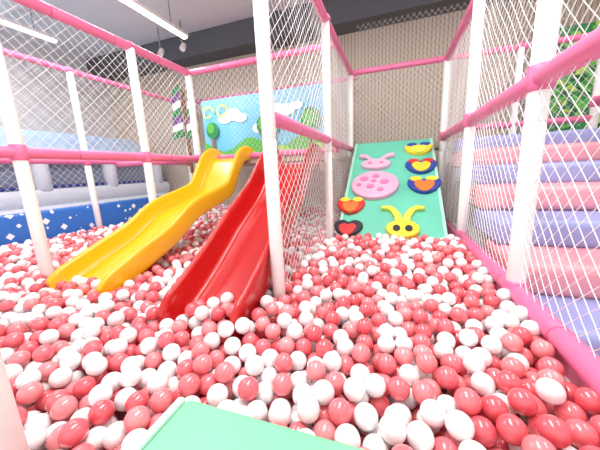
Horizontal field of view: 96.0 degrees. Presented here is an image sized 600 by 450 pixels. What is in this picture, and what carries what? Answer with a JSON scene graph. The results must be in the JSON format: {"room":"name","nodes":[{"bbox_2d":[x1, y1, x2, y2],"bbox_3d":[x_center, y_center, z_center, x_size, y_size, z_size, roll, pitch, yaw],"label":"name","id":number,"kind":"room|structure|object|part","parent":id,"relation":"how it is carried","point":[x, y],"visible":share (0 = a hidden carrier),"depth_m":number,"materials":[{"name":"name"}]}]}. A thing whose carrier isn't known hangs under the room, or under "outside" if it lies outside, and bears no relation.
{"room":"indoor playground","nodes":[
{"label":"indoor playground","id":0,"kind":"room"},
{"bbox_2d":[0,30,115,137],"bbox_3d":[-5.726,-1.286,3.715,0.100,3.750,6.700,1,12,19],"label":"wall","id":1,"kind":"structure","parent":0,"point":[16,41],"depth_m":5.47,"materials":[{"name":"white"}]},
{"bbox_2d":[0,0,53,17],"bbox_3d":[-0.316,-3.177,2.704,10.700,0.117,0.080,1,12,19],"label":"trim","id":2,"kind":"structure","parent":1,"relation":"attached to","point":[3,8],"depth_m":4.06,"materials":[{"name":"white"}]},
{"bbox_2d":[0,0,310,58],"bbox_3d":[-0.705,-3.046,1.582,10.700,0.100,6.700,1,12,19],"label":"ceiling","id":3,"kind":"structure","parent":0,"point":[115,17],"depth_m":4.60,"materials":[{"name":"white paint"}]},
{"bbox_2d":[0,9,57,42],"bbox_3d":[-4.651,-2.887,2.883,0.100,0.380,3.500,1,12,19],"label":"ceiling lamp","id":4,"kind":"object","parent":3,"relation":"hanging from","point":[3,20],"visible":0.82,"depth_m":4.15,"materials":[{"name":"glowing white plastic diffuser"},{"name":"grey metal"}]},
{"bbox_2d":[0,20,56,42],"bbox_3d":[-4.643,-2.715,2.918,0.070,0.030,3.460,1,12,19],"label":"diffuser","id":5,"kind":"object","parent":4,"relation":"attached to","point":[17,26],"depth_m":4.15,"materials":[{"name":"white plastic"}]},
{"bbox_2d":[120,0,188,38],"bbox_3d":[-2.310,-2.836,2.619,0.100,0.580,3.300,1,12,19],"label":"ceiling lamp","id":6,"kind":"object","parent":3,"relation":"hanging from","point":[134,4],"visible":1,"depth_m":3.64,"materials":[{"name":"white plastic"}]},
{"bbox_2d":[157,27,164,56],"bbox_3d":[-2.555,-3.337,4.920,0.106,0.491,0.148,1,12,19],"label":"track spotlight","id":7,"kind":"object","parent":3,"relation":"hanging from","point":[161,51],"visible":0.98,"depth_m":4.92,"materials":[{"name":"grey metal"}]},
{"bbox_3d":[-2.568,-3.406,4.909,0.020,0.350,0.020,1,12,19],"label":"stem","id":8,"kind":"part","parent":7,"relation":"part of","materials":[{"name":"grey metal"}]},
{"bbox_2d":[179,20,186,51],"bbox_3d":[-2.082,-3.325,4.758,0.106,0.491,0.148,1,12,19],"label":"track spotlight","id":9,"kind":"object","parent":3,"relation":"hanging from","point":[183,45],"visible":0.98,"depth_m":4.76,"materials":[{"name":"grey metal"}]},
{"bbox_2d":[253,0,284,300],"bbox_3d":[-0.157,-0.462,1.359,0.096,2.280,0.096,1,12,19],"label":"post","id":10,"kind":"object","parent":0,"point":[261,22],"depth_m":1.34,"materials":[{"name":"white plastic"}]},
{"bbox_2d":[268,0,350,282],"bbox_3d":[0.287,-0.842,2.635,0.038,1.982,2.802,1,12,19],"label":"safety net","id":11,"kind":"object","parent":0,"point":[332,51],"visible":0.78,"depth_m":2.02,"materials":[{"name":"white fabric"}]},
{"bbox_2d":[320,13,333,238],"bbox_3d":[0.269,-0.728,2.580,0.096,2.280,0.096,1,12,19],"label":"post","id":12,"kind":"object","parent":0,"point":[326,33],"depth_m":2.50,"materials":[{"name":"white plastic"}]},
{"bbox_2d":[275,112,352,151],"bbox_3d":[0.291,-0.823,2.638,0.072,0.072,2.800,1,12,19],"label":"rail","id":13,"kind":"object","parent":12,"relation":"attached to","point":[282,121],"depth_m":1.81,"materials":[{"name":"pink plastic"}]},
{"bbox_2d":[310,0,352,74],"bbox_3d":[0.247,-1.812,2.438,0.072,0.072,2.800,1,12,19],"label":"rail","id":14,"kind":"object","parent":12,"relation":"attached to","point":[317,3],"depth_m":2.58,"materials":[{"name":"pink plastic"}]},
{"bbox_2d":[347,70,352,166],"bbox_3d":[0.746,-1.027,3.949,0.096,2.280,0.096,1,12,19],"label":"post","id":15,"kind":"object","parent":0,"point":[350,91],"depth_m":3.81,"materials":[{"name":"white plastic"}]},
{"bbox_2d":[107,0,599,222],"bbox_3d":[0.476,-1.847,5.108,10.700,3.750,0.100,1,12,19],"label":"wall","id":16,"kind":"structure","parent":0,"point":[348,42],"depth_m":4.63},
{"bbox_2d":[86,0,508,81],"bbox_3d":[0.320,-3.433,4.540,10.700,0.395,0.390,1,12,19],"label":"ceiling beam","id":17,"kind":"structure","parent":16,"relation":"attached to","point":[237,38],"depth_m":4.72,"materials":[{"name":"grey paint"}]},
{"bbox_2d":[438,60,451,199],"bbox_3d":[1.881,-0.999,3.560,0.108,2.280,0.108,1,12,19],"label":"post","id":18,"kind":"object","parent":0,"point":[444,91],"depth_m":3.46,"materials":[{"name":"white plastic"}]},
{"bbox_2d":[445,0,472,60],"bbox_3d":[1.188,-1.663,1.494,0.086,0.086,4.000,1,12,19],"label":"rail","id":19,"kind":"object","parent":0,"point":[466,19],"depth_m":2.61,"materials":[{"name":"pink plastic"}]},
{"bbox_2d":[455,0,485,236],"bbox_3d":[1.445,-0.727,2.311,0.108,2.280,0.108,1,12,19],"label":"post","id":20,"kind":"object","parent":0,"point":[475,29],"depth_m":2.24,"materials":[{"name":"white plastic"}]},
{"bbox_2d":[352,32,589,75],"bbox_3d":[1.974,-2.063,3.295,2.700,0.068,0.068,1,12,19],"label":"rail","id":21,"kind":"object","parent":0,"point":[577,37],"depth_m":3.37,"materials":[{"name":"pink plastic"}]},
{"bbox_2d":[508,41,525,133],"bbox_3d":[2.590,-0.982,3.316,0.096,2.280,0.096,1,12,19],"label":"post","id":22,"kind":"object","parent":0,"point":[517,71],"depth_m":3.14,"materials":[{"name":"white plastic"}]},
{"bbox_2d":[446,115,592,131],"bbox_3d":[2.579,-1.217,3.269,1.500,0.072,0.072,1,12,19],"label":"rail","id":23,"kind":"object","parent":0,"point":[572,119],"depth_m":3.13,"materials":[{"name":"pink plastic"}]},
{"bbox_2d":[457,232,599,394],"bbox_3d":[1.055,0.363,1.252,0.086,0.086,2.650,1,12,19],"label":"rail","id":24,"kind":"object","parent":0,"point":[577,355],"depth_m":1.01,"materials":[{"name":"pink plastic"}]},
{"bbox_2d":[502,0,562,302],"bbox_3d":[1.065,-0.489,1.220,0.108,2.280,0.108,1,12,19],"label":"post","id":25,"kind":"object","parent":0,"point":[517,245],"depth_m":1.22,"materials":[{"name":"white plastic"}]},
{"bbox_2d":[440,26,599,139],"bbox_3d":[1.229,-0.752,1.678,0.086,0.086,4.000,1,12,19],"label":"rail","id":26,"kind":"object","parent":25,"relation":"attached to","point":[588,47],"depth_m":1.06,"materials":[{"name":"pink plastic"}]},
{"bbox_2d":[441,0,599,356],"bbox_3d":[1.227,-0.733,1.683,0.041,1.902,4.002,1,12,19],"label":"safety net","id":27,"kind":"object","parent":25,"relation":"attached to","point":[446,209],"visible":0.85,"depth_m":1.39,"materials":[{"name":"white fabric"}]},
{"bbox_2d":[587,58,599,128],"bbox_3d":[3.299,-0.964,3.073,0.108,2.280,0.108,1,12,19],"label":"post","id":28,"kind":"object","parent":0,"point":[593,109],"depth_m":2.98,"materials":[{"name":"white plastic"}]},
{"bbox_2d":[594,97,599,103],"bbox_3d":[2.717,-1.013,1.373,0.076,0.076,3.500,1,12,19],"label":"rail","id":29,"kind":"object","parent":28,"relation":"attached to","point":[597,101],"depth_m":2.93,"materials":[{"name":"pink plastic"}]},
{"bbox_3d":[-0.535,0.724,2.345,10.700,0.100,6.700,1,12,19],"label":"floor","id":30,"kind":"structure","parent":0,"visible":0},
{"bbox_2d":[0,195,161,245],"bbox_3d":[-3.193,0.107,3.461,0.160,0.600,5.500,1,12,19],"label":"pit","id":31,"kind":"object","parent":30,"relation":"on","point":[13,227],"visible":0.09,"depth_m":3.59,"materials":[{"name":"blue plastic"}]},
{"bbox_2d":[0,192,168,214],"bbox_3d":[-4.338,0.048,4.388,1.550,0.750,4.700,1,12,19],"label":"bolster","id":32,"kind":"object","parent":30,"relation":"on","point":[157,194],"visible":0.07,"depth_m":4.33,"materials":[{"name":"white plastic"}]},
{"bbox_2d":[0,181,169,210],"bbox_3d":[-4.345,-0.422,4.287,1.380,0.290,4.700,1,12,19],"label":"bolster","id":33,"kind":"object","parent":32,"relation":"on","point":[4,204],"visible":0.73,"depth_m":4.35,"materials":[{"name":"white"}]},
{"bbox_2d":[29,164,53,190],"bbox_3d":[-3.830,-0.776,3.977,0.220,0.580,0.220,1,12,19],"label":"column","id":34,"kind":"structure","parent":33,"relation":"on","point":[47,176],"depth_m":3.92,"materials":[{"name":"white plastic"}]},
{"bbox_2d":[0,179,166,191],"bbox_3d":[-4.366,-0.574,4.262,1.250,0.080,4.600,1,12,19],"label":"band","id":35,"kind":"object","parent":33,"relation":"on","point":[8,189],"visible":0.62,"depth_m":4.43,"materials":[{"name":"blue plastic"}]},
{"bbox_2d":[0,164,144,187],"bbox_3d":[-4.391,-0.800,4.221,1.120,0.460,4.500,1,12,19],"label":"wall","id":36,"kind":"structure","parent":35,"relation":"on","point":[8,173],"depth_m":4.43,"materials":[{"name":"blue"}]},
{"bbox_2d":[101,164,118,185],"bbox_3d":[-3.491,-0.987,4.948,0.220,0.580,0.220,1,12,19],"label":"column","id":37,"kind":"structure","parent":33,"relation":"on","point":[105,168],"depth_m":4.88,"materials":[{"name":"white plastic"}]},
{"bbox_2d":[152,165,162,182],"bbox_3d":[-3.153,-1.199,5.919,0.220,0.580,0.220,1,12,19],"label":"column","id":38,"kind":"structure","parent":33,"relation":"on","point":[158,178],"depth_m":5.86,"materials":[{"name":"white plastic"}]},
{"bbox_3d":[-4.168,-0.564,3.006,0.220,0.580,0.220,1,12,19],"label":"column","id":39,"kind":"structure","parent":33,"relation":"on","visible":0},
{"bbox_2d":[0,127,153,153],"bbox_3d":[-4.412,-1.233,4.080,1.252,0.446,4.645,1,12,19],"label":"roof","id":40,"kind":"structure","parent":39,"relation":"on","point":[47,139],"depth_m":4.58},
{"bbox_2d":[66,66,102,227],"bbox_3d":[-2.971,-0.888,3.761,0.104,2.410,0.104,1,12,19],"label":"post","id":41,"kind":"object","parent":30,"relation":"on","point":[71,81],"visible":0.65,"depth_m":3.69,"materials":[{"name":"white plastic"}]},
{"bbox_2d":[2,48,181,104],"bbox_3d":[-3.030,-2.014,3.509,0.072,0.072,4.150,1,12,19],"label":"rail","id":42,"kind":"object","parent":41,"relation":"attached to","point":[17,55],"visible":0.77,"depth_m":3.57,"materials":[{"name":"pink plastic"}]},
{"bbox_2d":[0,58,189,213],"bbox_3d":[-2.994,-1.153,3.684,0.043,1.760,4.151,1,12,19],"label":"safety net","id":43,"kind":"object","parent":42,"relation":"attached to","point":[8,58],"visible":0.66,"depth_m":3.77,"materials":[{"name":"white fabric"}]},
{"bbox_2d":[172,84,198,172],"bbox_3d":[-2.205,-1.834,5.226,0.680,1.615,0.155,1,12,19],"label":"decoration","id":44,"kind":"object","parent":43,"relation":"attached to","point":[177,102],"visible":0.7,"depth_m":5.19,"materials":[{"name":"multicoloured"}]},
{"bbox_2d":[0,158,188,164],"bbox_3d":[-2.978,-0.878,3.739,0.072,0.072,4.150,1,12,19],"label":"rail","id":45,"kind":"object","parent":41,"relation":"attached to","point":[2,161],"visible":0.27,"depth_m":3.48,"materials":[{"name":"pink plastic"}]},
{"bbox_2d":[181,105,192,180],"bbox_3d":[-2.310,-1.302,5.657,0.104,2.410,0.104,1,12,19],"label":"post","id":46,"kind":"object","parent":30,"relation":"on","point":[190,173],"visible":0.18,"depth_m":5.55,"materials":[{"name":"white plastic"}]},
{"bbox_2d":[185,76,356,104],"bbox_3d":[-0.730,-2.393,4.868,3.450,0.070,0.070,1,12,19],"label":"rail","id":47,"kind":"object","parent":46,"relation":"attached to","point":[343,78],"visible":0.36,"depth_m":4.79,"materials":[{"name":"pink plastic"}]},
{"bbox_2d":[186,82,353,188],"bbox_3d":[-0.713,-1.532,5.055,3.402,1.762,0.037,1,12,19],"label":"safety net","id":48,"kind":"object","parent":47,"relation":"attached to","point":[343,82],"visible":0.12,"depth_m":4.75,"materials":[{"name":"white fabric"}]},
{"bbox_2d":[356,0,575,143],"bbox_3d":[2.183,-2.163,3.896,2.702,1.802,0.035,1,12,19],"label":"safety net","id":49,"kind":"object","parent":47,"relation":"attached to","point":[486,0],"visible":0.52,"depth_m":3.99,"materials":[{"name":"white fabric"}]},
{"bbox_2d":[546,20,599,131],"bbox_3d":[3.689,-1.879,3.453,1.150,1.314,0.157,1,12,19],"label":"panel","id":50,"kind":"object","parent":49,"relation":"attached to","point":[592,26],"visible":0.38,"depth_m":3.52,"materials":[{"name":"green"}]},
{"bbox_2d":[130,397,363,449],"bbox_3d":[0.009,0.832,0.178,1.060,0.500,1.000,1,12,19],"label":"platform","id":51,"kind":"object","parent":30,"relation":"on","point":[189,425],"visible":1,"depth_m":0.64,"materials":[{"name":"green plastic"}]},
{"bbox_2d":[61,275,447,449],"bbox_3d":[-0.868,0.398,2.768,4.580,0.100,5.600,1,12,19],"label":"floor mat","id":52,"kind":"object","parent":30,"relation":"on","point":[120,415],"visible":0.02,"depth_m":1.01,"materials":[{"name":"red"}]},
{"bbox_2d":[0,351,29,449],"bbox_3d":[-0.777,-0.261,0.506,0.108,2.280,0.108,1,12,19],"label":"post","id":53,"kind":"object","parent":52,"relation":"on","point":[12,433],"visible":1,"depth_m":0.65,"materials":[{"name":"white plastic"}]},
{"bbox_2d":[0,43,54,278],"bbox_3d":[-1.995,-0.492,1.918,0.108,2.280,0.108,1,12,19],"label":"post","id":54,"kind":"object","parent":52,"relation":"on","point":[8,112],"visible":0.85,"depth_m":1.92,"materials":[{"name":"white plastic"}]},
{"bbox_2d":[125,41,156,201],"bbox_3d":[-1.650,-0.708,2.907,0.108,2.280,0.108,1,12,19],"label":"post","id":55,"kind":"object","parent":52,"relation":"on","point":[141,123],"visible":0.71,"depth_m":2.80,"materials":[{"name":"white plastic"}]},
{"bbox_2d":[185,69,208,221],"bbox_3d":[-1.382,-0.876,3.675,0.108,2.280,0.108,1,12,19],"label":"post","id":56,"kind":"object","parent":52,"relation":"on","point":[190,90],"visible":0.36,"depth_m":3.54,"materials":[{"name":"white plastic"}]},
{"bbox_2d":[0,146,198,161],"bbox_3d":[-1.952,-0.539,2.039,0.084,0.084,3.530,1,12,19],"label":"rail","id":57,"kind":"object","parent":56,"relation":"attached to","point":[6,152],"visible":0.95,"depth_m":2.32,"materials":[{"name":"pink plastic"}]},
{"bbox_2d":[11,0,188,75],"bbox_3d":[-1.999,-1.587,1.827,0.084,0.084,3.530,1,12,19],"label":"rail","id":58,"kind":"object","parent":56,"relation":"attached to","point":[42,7],"visible":0.98,"depth_m":2.34,"materials":[{"name":"pink plastic"}]},
{"bbox_2d":[0,2,194,154],"bbox_3d":[-1.977,-1.073,1.931,0.038,1.052,3.532,1,12,19],"label":"safety net","id":59,"kind":"object","parent":58,"relation":"attached to","point":[8,2],"visible":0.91,"depth_m":2.32,"materials":[{"name":"white fabric"}]},
{"bbox_2d":[115,161,190,166],"bbox_3d":[-2.107,-0.913,3.919,1.530,0.076,0.076,1,12,19],"label":"rail","id":60,"kind":"object","parent":56,"relation":"attached to","point":[127,163],"visible":0.48,"depth_m":4.00,"materials":[{"name":"pink plastic"}]},
{"bbox_2d":[189,41,335,75],"bbox_3d":[-0.523,-1.921,3.147,1.920,0.072,0.072,1,12,19],"label":"rail","id":61,"kind":"object","parent":56,"relation":"attached to","point":[252,60],"visible":0.78,"depth_m":3.16,"materials":[{"name":"pink plastic"}]},
{"bbox_2d":[193,48,337,114],"bbox_3d":[-0.508,-1.668,3.208,1.922,0.502,0.031,1,12,19],"label":"safety net","id":62,"kind":"object","parent":61,"relation":"attached to","point":[333,48],"visible":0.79,"depth_m":3.25,"materials":[{"name":"white fabric"}]},
{"bbox_2d":[199,147,338,158],"bbox_3d":[-0.475,-0.873,3.360,1.920,0.072,0.072,1,12,19],"label":"rail","id":63,"kind":"object","parent":56,"relation":"attached to","point":[254,154],"visible":0.48,"depth_m":3.23,"materials":[{"name":"pink plastic"}]},
{"bbox_2d":[243,153,346,165],"bbox_3d":[-0.340,-0.913,3.828,1.870,0.080,0.970,1,12,19],"label":"deck","id":64,"kind":"object","parent":56,"relation":"attached to","point":[252,162],"visible":0.18,"depth_m":3.36,"materials":[{"name":"brown wood"}]},
{"bbox_2d":[45,145,252,295],"bbox_3d":[-1.166,-0.253,2.656,0.530,1.113,2.142,1,12,19],"label":"slide","id":65,"kind":"object","parent":64,"relation":"attached to","point":[126,253],"visible":0.92,"depth_m":2.37,"materials":[{"name":"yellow plastic"}]},
{"bbox_2d":[156,143,320,344],"bbox_3d":[-0.250,-0.092,1.916,0.440,1.010,1.627,1,12,19],"label":"slide","id":66,"kind":"object","parent":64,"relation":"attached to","point":[235,258],"visible":0.71,"depth_m":1.68,"materials":[{"name":"red plastic"}]},
{"bbox_2d":[201,83,323,154],"bbox_3d":[-0.658,-1.584,4.363,2.150,1.030,0.094,1,12,19],"label":"board","id":67,"kind":"object","parent":64,"relation":"attached to","point":[218,133],"visible":0.59,"depth_m":4.41,"materials":[{"name":"blue"}]},
{"bbox_2d":[207,123,213,132],"bbox_3d":[-1.528,-1.651,4.612,0.144,0.168,0.001,1,12,19],"label":"tree","id":68,"kind":"object","parent":67,"relation":"attached to","point":[210,127],"depth_m":4.61,"materials":[{"name":"green"}]},
{"bbox_2d":[302,109,314,125],"bbox_3d":[0.125,-1.609,4.039,0.204,0.238,0.001,1,12,19],"label":"tree","id":69,"kind":"object","parent":67,"relation":"attached to","point":[305,110],"depth_m":4.04,"materials":[{"name":"green"}]},
{"bbox_2d":[0,204,599,449],"bbox_3d":[-0.866,0.220,2.756,4.580,0.242,5.449,1,12,19],"label":"balls","id":70,"kind":"object","parent":52,"relation":"on","point":[507,389],"visible":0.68,"depth_m":1.04,"materials":[{"name":"plastic"}]},
{"bbox_2d":[334,138,447,245],"bbox_3d":[1.020,-0.443,3.103,1.079,1.147,1.703,1,12,19],"label":"slope","id":71,"kind":"object","parent":52,"relation":"on","point":[393,187],"visible":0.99,"depth_m":2.95,"materials":[{"name":"teal plastic"}]},
{"bbox_2d":[360,176,368,180],"bbox_3d":[0.764,-0.542,3.205,0.098,0.032,0.080,1,46,19],"label":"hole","id":72,"kind":"object","parent":71,"relation":"attached to","point":[362,178],"depth_m":3.19,"materials":[{"name":"pink plastic"}]},
{"bbox_2d":[380,179,388,183],"bbox_3d":[0.967,-0.494,3.091,0.098,0.032,0.080,1,46,19],"label":"hole","id":73,"kind":"object","parent":71,"relation":"attached to","point":[382,181],"depth_m":3.07,"materials":[{"name":"pink plastic"}]},
{"bbox_2d":[445,218,593,419],"bbox_3d":[1.294,0.443,1.916,0.055,0.400,4.000,1,12,19],"label":"curb","id":74,"kind":"object","parent":30,"relation":"on","point":[570,374],"depth_m":0.94,"materials":[{"name":"pink plastic"}]},
{"bbox_2d":[451,128,599,355],"bbox_3d":[2.045,-0.042,1.797,1.340,1.390,3.460,1,12,19],"label":"padded stairs","id":75,"kind":"object","parent":30,"relation":"on","point":[591,241],"visible":0.38,"depth_m":1.97,"materials":[{"name":"pink leather"}]},
{"bbox_2d":[227,75,349,152],"bbox_3d":[-0.221,-1.591,4.050,1.922,1.032,0.029,1,12,19],"label":"safety net","id":76,"kind":"object","parent":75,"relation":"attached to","point":[345,75],"visible":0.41,"depth_m":4.02,"materials":[{"name":"white fabric"}]},
{"bbox_2d":[313,162,333,170],"bbox_3d":[0.077,-0.616,2.877,0.450,0.080,0.620,1,12,19],"label":"deck","id":77,"kind":"object","parent":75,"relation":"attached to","point":[318,166],"visible":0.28,"depth_m":2.55,"materials":[{"name":"brown wood"}]},
{"bbox_2d":[353,139,455,153],"bbox_3d":[2.134,-1.136,3.825,2.700,0.100,0.590,1,12,19],"label":"deck","id":78,"kind":"object","parent":75,"relation":"attached to","point":[435,143],"visible":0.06,"depth_m":3.62,"materials":[{"name":"brown wood"}]},
{"bbox_2d":[353,42,597,141],"bbox_3d":[1.993,-1.601,3.383,2.702,0.922,0.036,1,12,19],"label":"safety net","id":79,"kind":"object","parent":75,"relation":"attached to","point":[574,42],"visible":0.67,"depth_m":3.47,"materials":[{"name":"white fabric"}]}
]}

